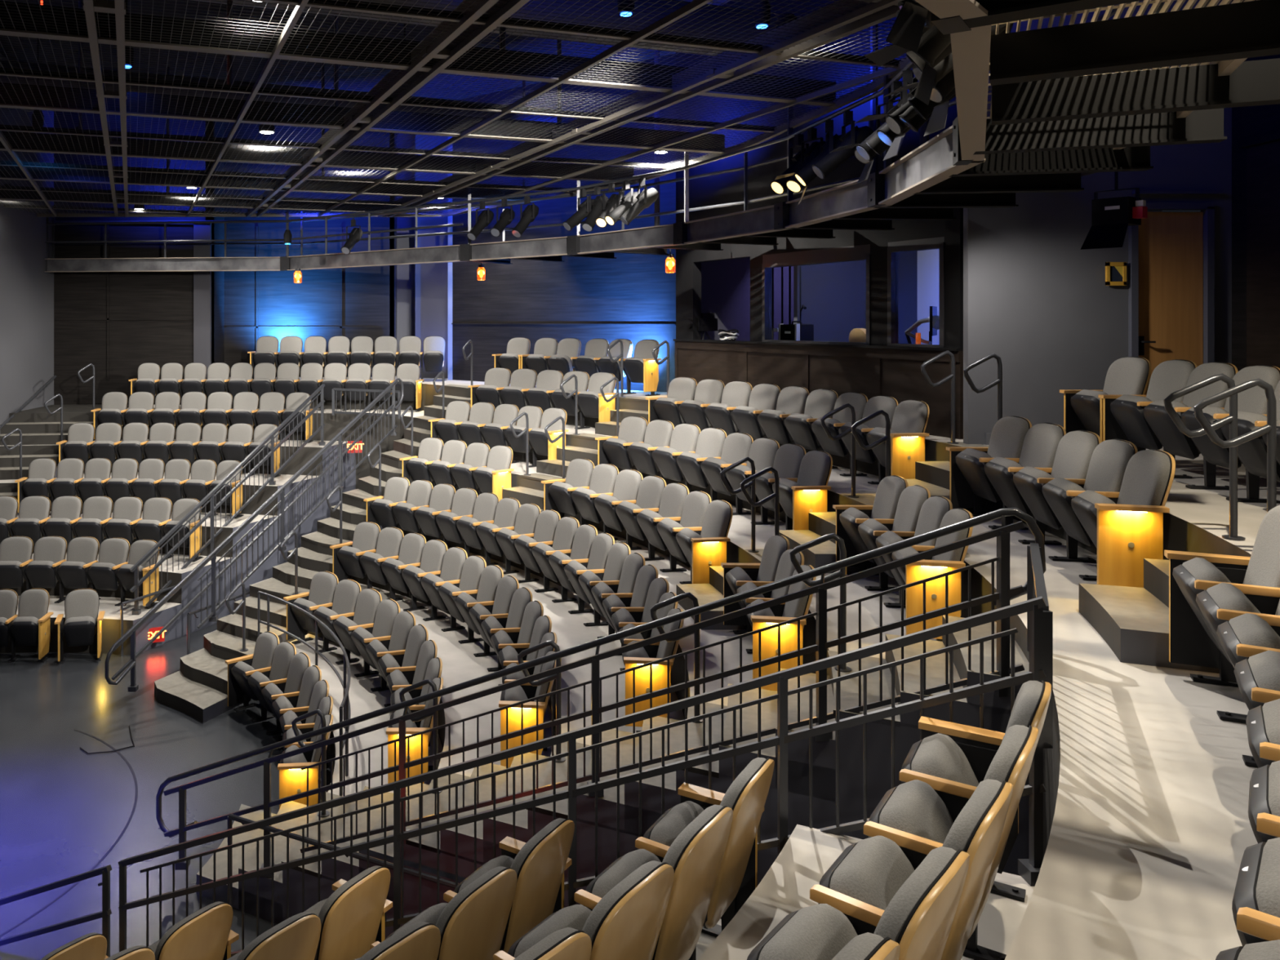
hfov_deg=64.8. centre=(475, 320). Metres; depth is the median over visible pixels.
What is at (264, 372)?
seat
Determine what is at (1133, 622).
step
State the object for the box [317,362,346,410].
seat
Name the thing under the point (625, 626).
seat cushion
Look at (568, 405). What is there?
seat cushion
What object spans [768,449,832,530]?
seat
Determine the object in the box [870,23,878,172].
conduit
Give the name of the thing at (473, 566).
seat
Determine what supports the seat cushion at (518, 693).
on the seat at (525, 691)
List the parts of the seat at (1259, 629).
armrest, foot plate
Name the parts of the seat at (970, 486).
panel, backrest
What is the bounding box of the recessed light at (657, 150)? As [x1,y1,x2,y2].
[653,149,667,153]
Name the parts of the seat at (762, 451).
armrest, foot plate, backrest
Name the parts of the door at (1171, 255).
handle, trim door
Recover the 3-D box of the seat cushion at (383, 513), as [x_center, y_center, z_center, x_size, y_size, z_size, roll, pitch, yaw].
[-1.378,2.965,15.275,0.420,0.424,0.296,0,0,39]
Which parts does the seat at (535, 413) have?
backrest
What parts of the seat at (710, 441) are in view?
armrest, backrest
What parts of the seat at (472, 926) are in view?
armrest, backrest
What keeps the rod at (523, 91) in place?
hanging from the ceiling
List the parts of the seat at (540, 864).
panel, backrest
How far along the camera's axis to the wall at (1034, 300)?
10.20 m
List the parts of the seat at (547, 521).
armrest, foot plate, backrest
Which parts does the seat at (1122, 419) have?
panel, backrest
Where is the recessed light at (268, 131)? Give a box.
[258,124,275,133]
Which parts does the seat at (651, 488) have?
armrest, foot plate, backrest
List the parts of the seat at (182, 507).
armrest, backrest, panel, foot plate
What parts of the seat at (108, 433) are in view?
backrest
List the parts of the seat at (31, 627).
armrest, foot plate, backrest, panel, foot plate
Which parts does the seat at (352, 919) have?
panel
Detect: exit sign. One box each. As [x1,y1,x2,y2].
[147,626,166,642]
[346,440,364,453]
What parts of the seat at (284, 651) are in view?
armrest, foot plate, backrest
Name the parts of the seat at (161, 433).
backrest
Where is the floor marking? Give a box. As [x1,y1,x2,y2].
[0,728,137,936]
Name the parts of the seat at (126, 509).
armrest, backrest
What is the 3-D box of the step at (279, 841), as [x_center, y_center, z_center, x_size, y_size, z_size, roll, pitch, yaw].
[-1.867,4.700,8.780,0.948,0.340,1.594,0,0,4]
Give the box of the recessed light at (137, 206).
[134,204,141,209]
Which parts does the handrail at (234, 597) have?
post, rail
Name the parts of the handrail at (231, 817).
post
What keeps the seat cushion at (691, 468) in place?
on the seat at (710, 441)
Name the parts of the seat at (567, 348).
backrest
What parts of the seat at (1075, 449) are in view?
armrest, foot plate, backrest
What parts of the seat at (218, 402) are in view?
backrest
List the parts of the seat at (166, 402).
backrest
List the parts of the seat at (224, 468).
armrest, backrest, panel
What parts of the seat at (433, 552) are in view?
armrest, foot plate, backrest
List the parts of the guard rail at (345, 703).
post, post, rail, rail, post, post, post, post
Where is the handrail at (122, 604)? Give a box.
[120,585,175,657]
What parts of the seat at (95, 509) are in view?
armrest, backrest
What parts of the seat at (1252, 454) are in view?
armrest, foot plate, backrest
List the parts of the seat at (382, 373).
backrest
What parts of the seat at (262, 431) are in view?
backrest, panel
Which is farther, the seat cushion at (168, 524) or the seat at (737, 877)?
the seat cushion at (168, 524)
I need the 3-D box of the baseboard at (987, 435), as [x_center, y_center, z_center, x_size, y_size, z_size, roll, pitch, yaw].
[5.997,1.220,10.175,1.500,0.120,0.030,0,0,0]
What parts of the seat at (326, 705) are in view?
armrest, backrest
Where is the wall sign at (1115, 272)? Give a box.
[1105,262,1126,285]
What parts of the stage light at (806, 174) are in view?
barn door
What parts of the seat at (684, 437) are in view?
armrest, backrest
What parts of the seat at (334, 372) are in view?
backrest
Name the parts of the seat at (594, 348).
backrest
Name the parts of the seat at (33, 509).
armrest, backrest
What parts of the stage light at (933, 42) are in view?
barn door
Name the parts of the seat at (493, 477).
armrest, backrest, panel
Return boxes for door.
[1128,190,1222,395]
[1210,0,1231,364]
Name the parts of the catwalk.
hanger post, rail post, rail post, rail post, rail post, knee rail, splice plate, hanger post, rail post, rail post, rail post, rail post, splice plate, hanger post, pipe rail, rail post, splice plate, hanger post, rail post, splice plate, hanger post, rail post, splice plate, hanger post, rail post, splice plate, hanger post, splice plate, splice plate, rail post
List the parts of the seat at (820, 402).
armrest, backrest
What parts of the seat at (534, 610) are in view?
armrest, backrest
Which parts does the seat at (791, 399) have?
armrest, backrest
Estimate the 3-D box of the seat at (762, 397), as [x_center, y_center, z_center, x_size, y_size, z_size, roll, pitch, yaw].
[3.808,1.341,13.531,0.513,0.950,0.614,0,0,-23]
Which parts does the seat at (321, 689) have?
armrest, backrest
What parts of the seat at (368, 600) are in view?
armrest, foot plate, backrest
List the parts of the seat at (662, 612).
armrest, backrest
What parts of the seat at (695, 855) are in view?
armrest, backrest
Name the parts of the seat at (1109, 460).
armrest, foot plate, backrest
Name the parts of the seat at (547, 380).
backrest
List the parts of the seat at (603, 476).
armrest, backrest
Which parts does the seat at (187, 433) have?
backrest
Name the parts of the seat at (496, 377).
panel, backrest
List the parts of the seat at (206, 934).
panel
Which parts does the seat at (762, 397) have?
armrest, backrest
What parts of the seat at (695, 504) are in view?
armrest, foot plate, backrest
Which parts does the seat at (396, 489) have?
panel, backrest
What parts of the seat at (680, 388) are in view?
panel, backrest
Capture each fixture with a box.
[124,0,134,68]
[283,229,292,244]
[617,0,635,16]
[753,0,770,28]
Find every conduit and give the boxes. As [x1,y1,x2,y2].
[654,49,659,226]
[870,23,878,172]
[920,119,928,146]
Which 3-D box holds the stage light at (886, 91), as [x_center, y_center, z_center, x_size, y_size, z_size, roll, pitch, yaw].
[3.568,-1.707,8.614,0.575,0.698,0.300,0,0,-17]
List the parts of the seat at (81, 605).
panel, foot plate, backrest, foot plate, panel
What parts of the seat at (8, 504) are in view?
backrest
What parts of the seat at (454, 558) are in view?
armrest, foot plate, backrest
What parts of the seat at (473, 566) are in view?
armrest, foot plate, backrest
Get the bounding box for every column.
[193,222,211,379]
[415,133,448,378]
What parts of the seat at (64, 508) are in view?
armrest, backrest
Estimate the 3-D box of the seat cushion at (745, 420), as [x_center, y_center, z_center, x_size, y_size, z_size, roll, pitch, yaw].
[3.751,1.381,13.477,0.296,0.424,0.489,0,0,-23]
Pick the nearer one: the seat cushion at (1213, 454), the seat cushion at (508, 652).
the seat cushion at (1213, 454)
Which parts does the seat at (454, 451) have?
armrest, backrest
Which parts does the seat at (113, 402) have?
panel, backrest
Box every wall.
[0,107,53,434]
[53,111,394,404]
[389,132,452,379]
[452,54,675,392]
[675,0,963,439]
[701,257,750,341]
[963,0,1210,444]
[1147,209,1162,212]
[1231,0,1279,371]
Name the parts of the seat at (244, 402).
backrest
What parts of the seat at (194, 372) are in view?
backrest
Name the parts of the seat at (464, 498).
armrest, backrest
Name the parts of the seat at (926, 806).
armrest, foot plate, backrest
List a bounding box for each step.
[0,422,95,445]
[0,454,58,479]
[0,492,18,516]
[154,648,243,723]
[196,800,316,924]
[217,595,308,643]
[272,546,353,589]
[317,503,386,541]
[321,782,429,900]
[358,463,413,496]
[393,426,444,456]
[423,394,471,421]
[440,752,548,864]
[502,486,543,511]
[536,445,597,477]
[576,715,684,836]
[595,408,648,435]
[675,565,746,630]
[719,667,835,801]
[779,511,877,573]
[885,615,1029,733]
[906,461,1003,513]
[1079,558,1219,673]
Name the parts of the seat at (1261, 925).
armrest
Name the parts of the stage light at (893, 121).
barn door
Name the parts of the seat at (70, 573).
armrest, foot plate, backrest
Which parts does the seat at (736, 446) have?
armrest, backrest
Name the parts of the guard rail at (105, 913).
rail, rail, post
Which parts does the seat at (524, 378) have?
backrest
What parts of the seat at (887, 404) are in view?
armrest, foot plate, backrest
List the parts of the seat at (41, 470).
panel, backrest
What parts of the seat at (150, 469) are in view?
armrest, backrest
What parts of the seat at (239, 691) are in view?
panel, foot plate, backrest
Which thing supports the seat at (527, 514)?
on the floor at (570, 629)
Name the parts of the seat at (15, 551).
backrest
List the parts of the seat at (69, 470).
armrest, backrest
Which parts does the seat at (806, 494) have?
armrest, panel, backrest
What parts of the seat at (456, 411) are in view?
panel, backrest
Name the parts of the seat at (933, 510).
foot plate, armrest, backrest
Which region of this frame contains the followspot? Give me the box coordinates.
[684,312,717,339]
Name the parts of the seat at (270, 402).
backrest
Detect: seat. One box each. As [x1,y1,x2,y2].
[0,495,17,543]
[0,536,33,588]
[0,589,17,646]
[4,588,53,662]
[6,495,50,543]
[14,457,56,512]
[19,535,66,590]
[39,495,82,543]
[40,932,108,959]
[46,457,84,515]
[52,536,99,603]
[54,588,105,664]
[56,422,94,463]
[70,495,112,544]
[74,457,111,514]
[83,537,129,599]
[86,422,122,463]
[90,391,128,439]
[100,496,142,545]
[101,457,138,512]
[104,945,155,959]
[111,539,160,608]
[113,422,148,463]
[120,391,154,426]
[127,457,164,502]
[128,362,159,397]
[129,497,172,546]
[140,422,175,463]
[146,391,180,427]
[147,901,239,959]
[153,458,191,503]
[154,362,183,395]
[159,497,204,561]
[166,422,201,464]
[173,391,206,426]
[177,362,206,408]
[179,458,216,504]
[192,422,227,464]
[200,362,230,408]
[200,391,232,427]
[204,459,244,518]
[217,422,253,465]
[224,362,253,399]
[225,391,258,441]
[225,631,279,711]
[226,911,320,959]
[244,423,280,477]
[244,641,296,722]
[247,335,279,379]
[247,362,276,399]
[251,391,284,442]
[259,652,310,735]
[271,362,299,399]
[271,665,321,750]
[274,335,302,378]
[277,714,333,808]
[278,391,313,443]
[279,680,328,733]
[282,696,333,782]
[283,570,338,644]
[293,362,323,399]
[299,336,326,367]
[304,865,392,959]
[309,578,361,653]
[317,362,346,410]
[324,336,350,366]
[329,521,380,582]
[329,587,382,664]
[341,362,371,410]
[346,336,373,367]
[347,598,399,677]
[354,921,440,959]
[355,526,404,591]
[364,476,409,527]
[364,610,415,691]
[365,363,395,411]
[370,336,397,368]
[377,532,426,600]
[377,624,428,706]
[385,866,517,959]
[386,640,437,693]
[386,677,443,783]
[389,480,433,533]
[390,363,423,411]
[390,657,442,746]
[395,336,422,368]
[398,539,447,611]
[400,437,444,483]
[410,483,455,538]
[417,546,467,621]
[420,336,445,382]
[425,439,466,487]
[428,400,471,443]
[431,487,477,549]
[435,555,486,631]
[447,442,489,491]
[452,564,503,643]
[453,492,499,557]
[453,817,574,953]
[454,401,494,445]
[466,575,519,657]
[467,367,511,409]
[469,444,514,500]
[472,497,520,566]
[477,403,519,448]
[480,586,532,671]
[490,600,543,685]
[492,337,530,375]
[492,502,541,573]
[493,927,591,959]
[496,368,537,409]
[497,615,551,668]
[498,650,555,767]
[500,405,542,463]
[502,631,556,684]
[507,860,674,959]
[511,509,560,582]
[520,337,558,375]
[521,369,563,412]
[528,407,568,467]
[528,516,579,592]
[541,457,594,518]
[543,337,581,376]
[546,370,589,415]
[546,524,597,602]
[561,533,614,613]
[567,463,618,525]
[570,338,608,377]
[573,372,616,429]
[576,542,631,626]
[585,804,733,959]
[589,552,645,638]
[590,469,643,540]
[593,338,632,382]
[595,416,648,469]
[601,564,657,655]
[611,475,666,550]
[611,577,669,671]
[618,339,661,395]
[618,591,678,646]
[622,419,674,475]
[622,608,684,733]
[632,482,688,560]
[643,757,774,937]
[645,377,697,426]
[648,423,700,482]
[653,490,711,572]
[672,427,727,493]
[672,499,733,584]
[674,378,724,431]
[696,432,753,501]
[700,381,752,435]
[720,437,779,515]
[720,534,790,634]
[726,383,780,439]
[736,548,804,653]
[744,443,806,524]
[746,564,816,691]
[746,846,969,959]
[753,386,808,444]
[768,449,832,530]
[779,388,838,450]
[806,391,867,468]
[817,778,1013,959]
[831,932,900,959]
[832,475,908,575]
[833,395,897,475]
[855,484,930,591]
[861,400,929,484]
[868,724,1038,959]
[873,495,952,607]
[891,508,973,641]
[901,680,1051,901]
[946,416,1031,515]
[978,422,1066,529]
[1008,430,1101,544]
[1036,439,1137,562]
[1059,356,1151,442]
[1066,448,1175,587]
[1100,359,1197,451]
[1137,361,1238,478]
[1164,505,1279,687]
[1173,364,1279,489]
[1194,579,1279,723]
[1213,380,1279,502]
[1215,906,1279,959]
[1216,608,1279,767]
[1231,812,1279,946]
[1234,644,1279,710]
[1245,687,1279,768]
[1248,742,1279,843]
[1254,419,1279,464]
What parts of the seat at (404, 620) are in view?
armrest, foot plate, backrest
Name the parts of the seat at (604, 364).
backrest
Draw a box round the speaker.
[1080,171,1147,249]
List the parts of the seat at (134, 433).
backrest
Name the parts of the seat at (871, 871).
armrest, backrest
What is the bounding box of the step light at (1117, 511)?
[1115,510,1147,512]
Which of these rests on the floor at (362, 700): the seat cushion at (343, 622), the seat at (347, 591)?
the seat at (347, 591)
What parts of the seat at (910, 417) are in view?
armrest, foot plate, panel, backrest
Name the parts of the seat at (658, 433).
armrest, backrest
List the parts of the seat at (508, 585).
armrest, foot plate, backrest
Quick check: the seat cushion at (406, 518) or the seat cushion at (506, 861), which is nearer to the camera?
the seat cushion at (506, 861)
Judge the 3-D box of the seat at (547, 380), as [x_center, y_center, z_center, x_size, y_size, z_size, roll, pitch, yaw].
[1.169,1.341,17.284,0.611,0.950,0.513,0,0,43]
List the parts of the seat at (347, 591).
armrest, foot plate, backrest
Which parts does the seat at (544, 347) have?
panel, backrest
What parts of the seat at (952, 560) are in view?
armrest, panel, backrest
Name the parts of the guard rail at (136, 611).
post, post, infill rail, post, post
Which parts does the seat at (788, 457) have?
armrest, foot plate, backrest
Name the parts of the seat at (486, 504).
armrest, backrest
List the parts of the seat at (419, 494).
armrest, backrest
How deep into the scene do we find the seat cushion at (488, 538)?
13.38 m
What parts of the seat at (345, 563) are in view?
panel, backrest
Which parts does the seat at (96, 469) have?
armrest, backrest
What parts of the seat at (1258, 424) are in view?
armrest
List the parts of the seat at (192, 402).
backrest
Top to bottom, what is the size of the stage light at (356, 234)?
0.692 m
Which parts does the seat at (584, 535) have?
armrest, foot plate, backrest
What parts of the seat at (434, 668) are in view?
armrest, backrest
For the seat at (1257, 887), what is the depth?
2.14 m
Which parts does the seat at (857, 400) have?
armrest, backrest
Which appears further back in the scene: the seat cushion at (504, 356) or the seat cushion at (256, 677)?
the seat cushion at (504, 356)
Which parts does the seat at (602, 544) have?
armrest, foot plate, backrest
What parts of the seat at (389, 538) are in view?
armrest, backrest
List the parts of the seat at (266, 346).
panel, backrest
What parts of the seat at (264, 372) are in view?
backrest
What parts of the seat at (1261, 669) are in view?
armrest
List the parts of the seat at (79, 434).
panel, backrest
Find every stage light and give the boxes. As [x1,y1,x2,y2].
[341,217,362,254]
[466,200,493,240]
[490,198,515,236]
[511,195,538,237]
[562,188,595,231]
[582,186,608,231]
[595,182,622,227]
[604,180,637,225]
[619,177,658,225]
[770,133,808,194]
[774,119,846,205]
[786,127,825,192]
[812,110,873,179]
[830,80,902,183]
[853,88,900,163]
[854,93,955,160]
[860,0,928,53]
[863,25,951,105]
[865,69,913,155]
[876,76,917,146]
[883,22,1013,136]
[895,9,934,37]
[897,0,931,26]
[898,106,931,132]
[906,43,951,72]
[908,57,990,119]
[911,22,1012,88]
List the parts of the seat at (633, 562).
armrest, backrest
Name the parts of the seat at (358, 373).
backrest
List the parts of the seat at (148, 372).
panel, backrest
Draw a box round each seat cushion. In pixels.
[0,518,9,537]
[0,560,24,582]
[0,617,9,639]
[11,616,38,626]
[13,518,42,537]
[23,478,49,497]
[26,560,57,582]
[45,518,74,538]
[52,478,77,496]
[59,560,89,583]
[63,616,95,626]
[65,440,88,457]
[76,518,104,539]
[80,478,104,496]
[90,562,119,586]
[92,440,115,458]
[98,408,122,424]
[106,478,131,496]
[106,518,134,540]
[119,440,142,458]
[119,564,144,573]
[126,408,148,426]
[133,478,157,497]
[135,378,155,388]
[136,519,163,537]
[146,440,168,458]
[147,939,159,954]
[151,408,174,425]
[159,378,178,393]
[159,479,183,497]
[164,520,189,528]
[172,440,195,459]
[178,408,200,425]
[182,377,202,388]
[185,479,208,499]
[198,440,221,459]
[204,408,226,426]
[205,377,225,391]
[211,480,231,488]
[224,441,246,457]
[226,951,242,959]
[228,377,248,384]
[230,408,253,426]
[234,661,254,675]
[249,441,271,451]
[250,671,270,687]
[252,377,271,391]
[254,351,274,356]
[257,408,279,426]
[264,682,283,695]
[275,377,295,388]
[275,695,293,714]
[278,351,298,364]
[283,408,305,427]
[283,710,302,724]
[283,745,307,763]
[286,727,306,742]
[293,597,316,611]
[298,378,318,384]
[303,351,323,362]
[304,897,328,916]
[315,605,337,620]
[322,378,342,388]
[327,351,346,363]
[336,615,357,631]
[339,546,365,575]
[346,378,366,395]
[351,351,370,355]
[354,626,374,639]
[363,551,388,582]
[368,639,388,653]
[369,378,391,395]
[373,498,398,524]
[374,351,395,355]
[381,653,399,667]
[384,557,409,590]
[390,669,409,690]
[391,708,417,727]
[391,902,447,935]
[394,687,412,704]
[395,502,420,529]
[398,378,415,396]
[399,351,419,355]
[404,564,425,574]
[408,457,433,481]
[417,506,442,534]
[423,351,444,355]
[423,573,444,586]
[431,460,456,485]
[437,418,462,439]
[439,511,463,540]
[441,582,461,596]
[454,463,478,488]
[457,591,477,608]
[458,515,484,546]
[458,855,513,892]
[460,421,485,443]
[472,603,491,620]
[475,466,495,474]
[478,385,502,404]
[480,521,503,552]
[484,422,508,445]
[484,616,503,628]
[494,630,513,644]
[498,528,518,540]
[501,353,518,359]
[502,386,528,405]
[502,645,518,660]
[504,685,528,701]
[506,425,532,449]
[506,662,524,679]
[513,904,591,958]
[517,534,537,547]
[528,354,548,369]
[528,387,553,407]
[530,427,549,432]
[535,542,554,555]
[550,354,573,371]
[551,481,578,512]
[551,551,572,565]
[554,389,579,412]
[567,560,586,575]
[574,487,601,519]
[577,355,599,372]
[579,391,599,399]
[582,570,601,586]
[591,848,660,897]
[595,582,614,593]
[597,493,624,528]
[600,355,624,377]
[605,437,634,466]
[606,594,626,612]
[615,608,635,622]
[618,501,640,515]
[622,623,644,639]
[625,356,644,363]
[626,640,649,657]
[631,441,659,471]
[640,508,662,523]
[649,800,705,926]
[655,446,684,477]
[657,397,684,423]
[660,517,683,533]
[679,451,709,484]
[679,528,702,538]
[682,400,711,427]
[704,457,733,490]
[708,402,738,431]
[729,566,752,581]
[730,463,759,500]
[734,405,765,436]
[741,582,764,597]
[750,599,774,616]
[755,470,774,484]
[758,903,857,959]
[760,408,793,440]
[779,477,800,489]
[788,413,820,446]
[814,417,848,453]
[830,835,914,910]
[842,422,876,459]
[844,506,869,524]
[862,518,888,537]
[871,426,897,434]
[879,779,953,844]
[880,530,903,544]
[897,546,924,559]
[911,733,978,786]
[960,448,992,465]
[989,457,1022,475]
[1018,466,1053,485]
[1048,477,1084,497]
[1075,389,1107,400]
[1077,489,1115,504]
[1116,394,1151,408]
[1150,399,1200,453]
[1182,557,1231,582]
[1186,405,1242,464]
[1206,582,1260,622]
[1229,613,1279,648]
[1237,411,1266,427]
[1237,939,1279,959]
[1248,650,1279,691]
[1255,837,1279,917]
[1262,698,1279,744]
[1268,760,1279,816]
[1276,419,1279,426]
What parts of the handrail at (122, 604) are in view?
post, rail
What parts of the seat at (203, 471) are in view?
armrest, backrest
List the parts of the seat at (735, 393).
backrest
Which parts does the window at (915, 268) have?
pane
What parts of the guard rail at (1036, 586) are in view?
post, rail, post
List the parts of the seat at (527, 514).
armrest, foot plate, backrest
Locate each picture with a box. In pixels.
[1110,266,1122,281]
[1114,266,1123,277]
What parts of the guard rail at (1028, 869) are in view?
post, post, post, infill rail, rail, rail, post, post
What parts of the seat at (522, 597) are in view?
armrest, foot plate, backrest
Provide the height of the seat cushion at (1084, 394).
0.424 m
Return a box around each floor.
[0,439,355,519]
[0,471,323,564]
[0,551,233,636]
[0,595,182,655]
[0,623,330,959]
[8,404,128,414]
[8,404,1257,959]
[16,511,278,610]
[203,630,442,939]
[206,375,1279,559]
[249,577,555,926]
[301,531,684,907]
[342,488,835,885]
[381,450,1029,875]
[413,415,875,505]
[444,384,988,447]
[581,904,721,959]
[697,824,1034,959]
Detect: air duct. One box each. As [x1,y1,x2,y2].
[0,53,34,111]
[0,60,556,122]
[191,0,777,56]
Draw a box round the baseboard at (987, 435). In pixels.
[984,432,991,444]
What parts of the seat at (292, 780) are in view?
panel, armrest, backrest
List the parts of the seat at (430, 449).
panel, backrest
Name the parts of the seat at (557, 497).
panel, backrest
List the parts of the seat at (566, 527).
armrest, foot plate, backrest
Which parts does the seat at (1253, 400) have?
armrest, foot plate, backrest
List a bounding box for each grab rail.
[1,428,22,478]
[44,393,62,440]
[77,363,94,412]
[225,582,248,652]
[280,530,298,595]
[291,709,329,817]
[326,484,342,544]
[367,443,381,496]
[399,679,441,793]
[400,405,413,456]
[432,370,444,417]
[462,339,472,388]
[509,412,530,475]
[517,640,565,762]
[544,416,564,478]
[560,373,579,435]
[600,376,618,436]
[607,339,625,397]
[649,591,702,723]
[652,340,669,396]
[720,457,759,552]
[740,466,779,535]
[789,533,851,672]
[820,403,858,497]
[851,409,890,476]
[920,350,959,444]
[963,353,1002,421]
[1163,373,1245,541]
[1193,377,1276,512]
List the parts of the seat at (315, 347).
backrest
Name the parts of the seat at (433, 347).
backrest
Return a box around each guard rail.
[0,864,111,957]
[105,377,404,692]
[117,595,1046,956]
[129,383,325,615]
[155,507,1045,877]
[257,591,350,795]
[332,387,400,418]
[1026,542,1053,748]
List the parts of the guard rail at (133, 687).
post, post, post, infill rail, rail, post, post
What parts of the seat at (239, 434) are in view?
backrest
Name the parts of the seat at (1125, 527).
foot plate, armrest, panel, backrest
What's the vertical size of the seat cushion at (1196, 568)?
0.424 m
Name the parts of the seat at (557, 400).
backrest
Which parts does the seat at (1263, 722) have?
armrest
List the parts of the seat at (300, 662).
armrest, foot plate, backrest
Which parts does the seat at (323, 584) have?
panel, foot plate, backrest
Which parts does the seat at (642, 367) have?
backrest, panel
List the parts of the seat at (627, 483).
armrest, backrest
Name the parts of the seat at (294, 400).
backrest, panel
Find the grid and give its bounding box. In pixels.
[0,0,910,217]
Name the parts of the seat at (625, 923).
armrest, backrest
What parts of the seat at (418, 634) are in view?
armrest, backrest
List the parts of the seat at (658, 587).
armrest, backrest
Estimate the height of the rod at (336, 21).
2.410 m
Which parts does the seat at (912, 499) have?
armrest, foot plate, backrest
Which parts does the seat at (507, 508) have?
armrest, foot plate, backrest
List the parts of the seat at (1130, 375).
panel, panel, backrest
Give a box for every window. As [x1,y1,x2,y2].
[762,244,870,345]
[887,236,944,347]
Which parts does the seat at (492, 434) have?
backrest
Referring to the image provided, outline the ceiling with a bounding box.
[0,0,729,100]
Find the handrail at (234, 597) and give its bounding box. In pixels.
[186,591,249,654]
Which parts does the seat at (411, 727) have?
panel, armrest, backrest, foot plate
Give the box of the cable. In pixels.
[80,725,134,754]
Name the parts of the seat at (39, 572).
armrest, backrest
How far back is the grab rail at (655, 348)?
15.60 m
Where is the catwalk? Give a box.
[44,0,1279,272]
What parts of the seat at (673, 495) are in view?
armrest, foot plate, backrest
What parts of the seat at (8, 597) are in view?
backrest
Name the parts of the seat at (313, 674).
armrest, backrest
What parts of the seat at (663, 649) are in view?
armrest, panel, backrest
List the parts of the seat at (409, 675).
armrest, backrest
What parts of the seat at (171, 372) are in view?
backrest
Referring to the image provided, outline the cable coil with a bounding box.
[718,328,739,340]
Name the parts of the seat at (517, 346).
panel, backrest, panel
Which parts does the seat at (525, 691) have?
armrest, panel, backrest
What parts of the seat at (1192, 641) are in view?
panel, foot plate, backrest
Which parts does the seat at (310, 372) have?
backrest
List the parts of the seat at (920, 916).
armrest, backrest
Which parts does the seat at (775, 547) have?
foot plate, panel, backrest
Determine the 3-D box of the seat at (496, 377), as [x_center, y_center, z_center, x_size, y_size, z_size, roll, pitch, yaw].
[0.271,1.341,18.028,0.650,0.950,0.513,0,0,37]
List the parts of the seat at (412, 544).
armrest, foot plate, backrest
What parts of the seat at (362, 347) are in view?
backrest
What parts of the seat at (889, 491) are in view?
panel, foot plate, backrest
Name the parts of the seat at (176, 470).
armrest, backrest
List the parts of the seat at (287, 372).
backrest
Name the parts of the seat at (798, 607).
armrest, panel, backrest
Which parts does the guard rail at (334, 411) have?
post, rail, rail, post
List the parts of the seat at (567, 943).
armrest, backrest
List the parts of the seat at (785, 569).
foot plate, armrest, backrest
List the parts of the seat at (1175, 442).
armrest, foot plate, backrest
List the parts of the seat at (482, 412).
backrest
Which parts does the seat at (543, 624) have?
armrest, backrest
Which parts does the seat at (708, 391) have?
armrest, backrest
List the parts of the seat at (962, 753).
panel, foot plate, backrest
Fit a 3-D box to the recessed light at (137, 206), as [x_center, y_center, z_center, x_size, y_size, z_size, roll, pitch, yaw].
[-6.786,-2.310,19.921,0.197,0.140,0.200,0,0,0]
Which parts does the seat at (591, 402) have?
backrest, panel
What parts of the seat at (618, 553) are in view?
armrest, foot plate, backrest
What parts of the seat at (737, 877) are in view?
foot plate, panel, backrest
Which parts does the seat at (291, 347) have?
backrest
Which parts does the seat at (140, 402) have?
backrest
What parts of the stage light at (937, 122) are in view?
barn door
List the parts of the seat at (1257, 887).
armrest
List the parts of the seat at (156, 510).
armrest, backrest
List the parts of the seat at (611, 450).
panel, backrest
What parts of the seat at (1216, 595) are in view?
foot plate, armrest, backrest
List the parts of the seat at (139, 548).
armrest, backrest, foot plate, panel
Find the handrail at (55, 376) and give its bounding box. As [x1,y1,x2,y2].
[0,375,56,429]
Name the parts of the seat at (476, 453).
armrest, backrest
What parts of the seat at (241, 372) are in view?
backrest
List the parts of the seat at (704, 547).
foot plate, armrest, panel, backrest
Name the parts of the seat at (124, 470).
armrest, backrest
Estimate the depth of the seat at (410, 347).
20.79 m
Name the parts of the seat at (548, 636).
armrest, backrest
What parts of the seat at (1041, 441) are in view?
armrest, foot plate, backrest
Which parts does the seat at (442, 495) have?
armrest, backrest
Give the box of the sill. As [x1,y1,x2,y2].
[673,338,963,351]
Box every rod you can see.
[166,66,169,191]
[226,0,232,84]
[321,62,324,193]
[333,15,338,106]
[499,26,506,49]
[522,80,525,186]
[556,40,561,122]
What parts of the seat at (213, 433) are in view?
backrest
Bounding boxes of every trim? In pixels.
[54,224,389,379]
[447,323,675,324]
[675,341,959,438]
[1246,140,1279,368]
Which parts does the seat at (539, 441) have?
backrest, panel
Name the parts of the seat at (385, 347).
backrest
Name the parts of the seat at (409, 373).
backrest, panel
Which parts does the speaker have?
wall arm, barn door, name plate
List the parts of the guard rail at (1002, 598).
post, post, post, rail, post, infill rail, rail, post, post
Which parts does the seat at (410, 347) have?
backrest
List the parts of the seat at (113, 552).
armrest, backrest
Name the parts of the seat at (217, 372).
backrest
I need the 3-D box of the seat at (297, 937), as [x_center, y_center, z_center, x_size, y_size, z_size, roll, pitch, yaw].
[-1.083,3.415,4.970,0.513,0.950,0.555,0,0,40]
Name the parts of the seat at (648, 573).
armrest, backrest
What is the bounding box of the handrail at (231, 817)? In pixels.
[227,813,459,907]
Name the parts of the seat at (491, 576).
armrest, foot plate, backrest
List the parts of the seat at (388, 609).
armrest, foot plate, backrest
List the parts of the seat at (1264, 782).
armrest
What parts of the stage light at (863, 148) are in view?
barn door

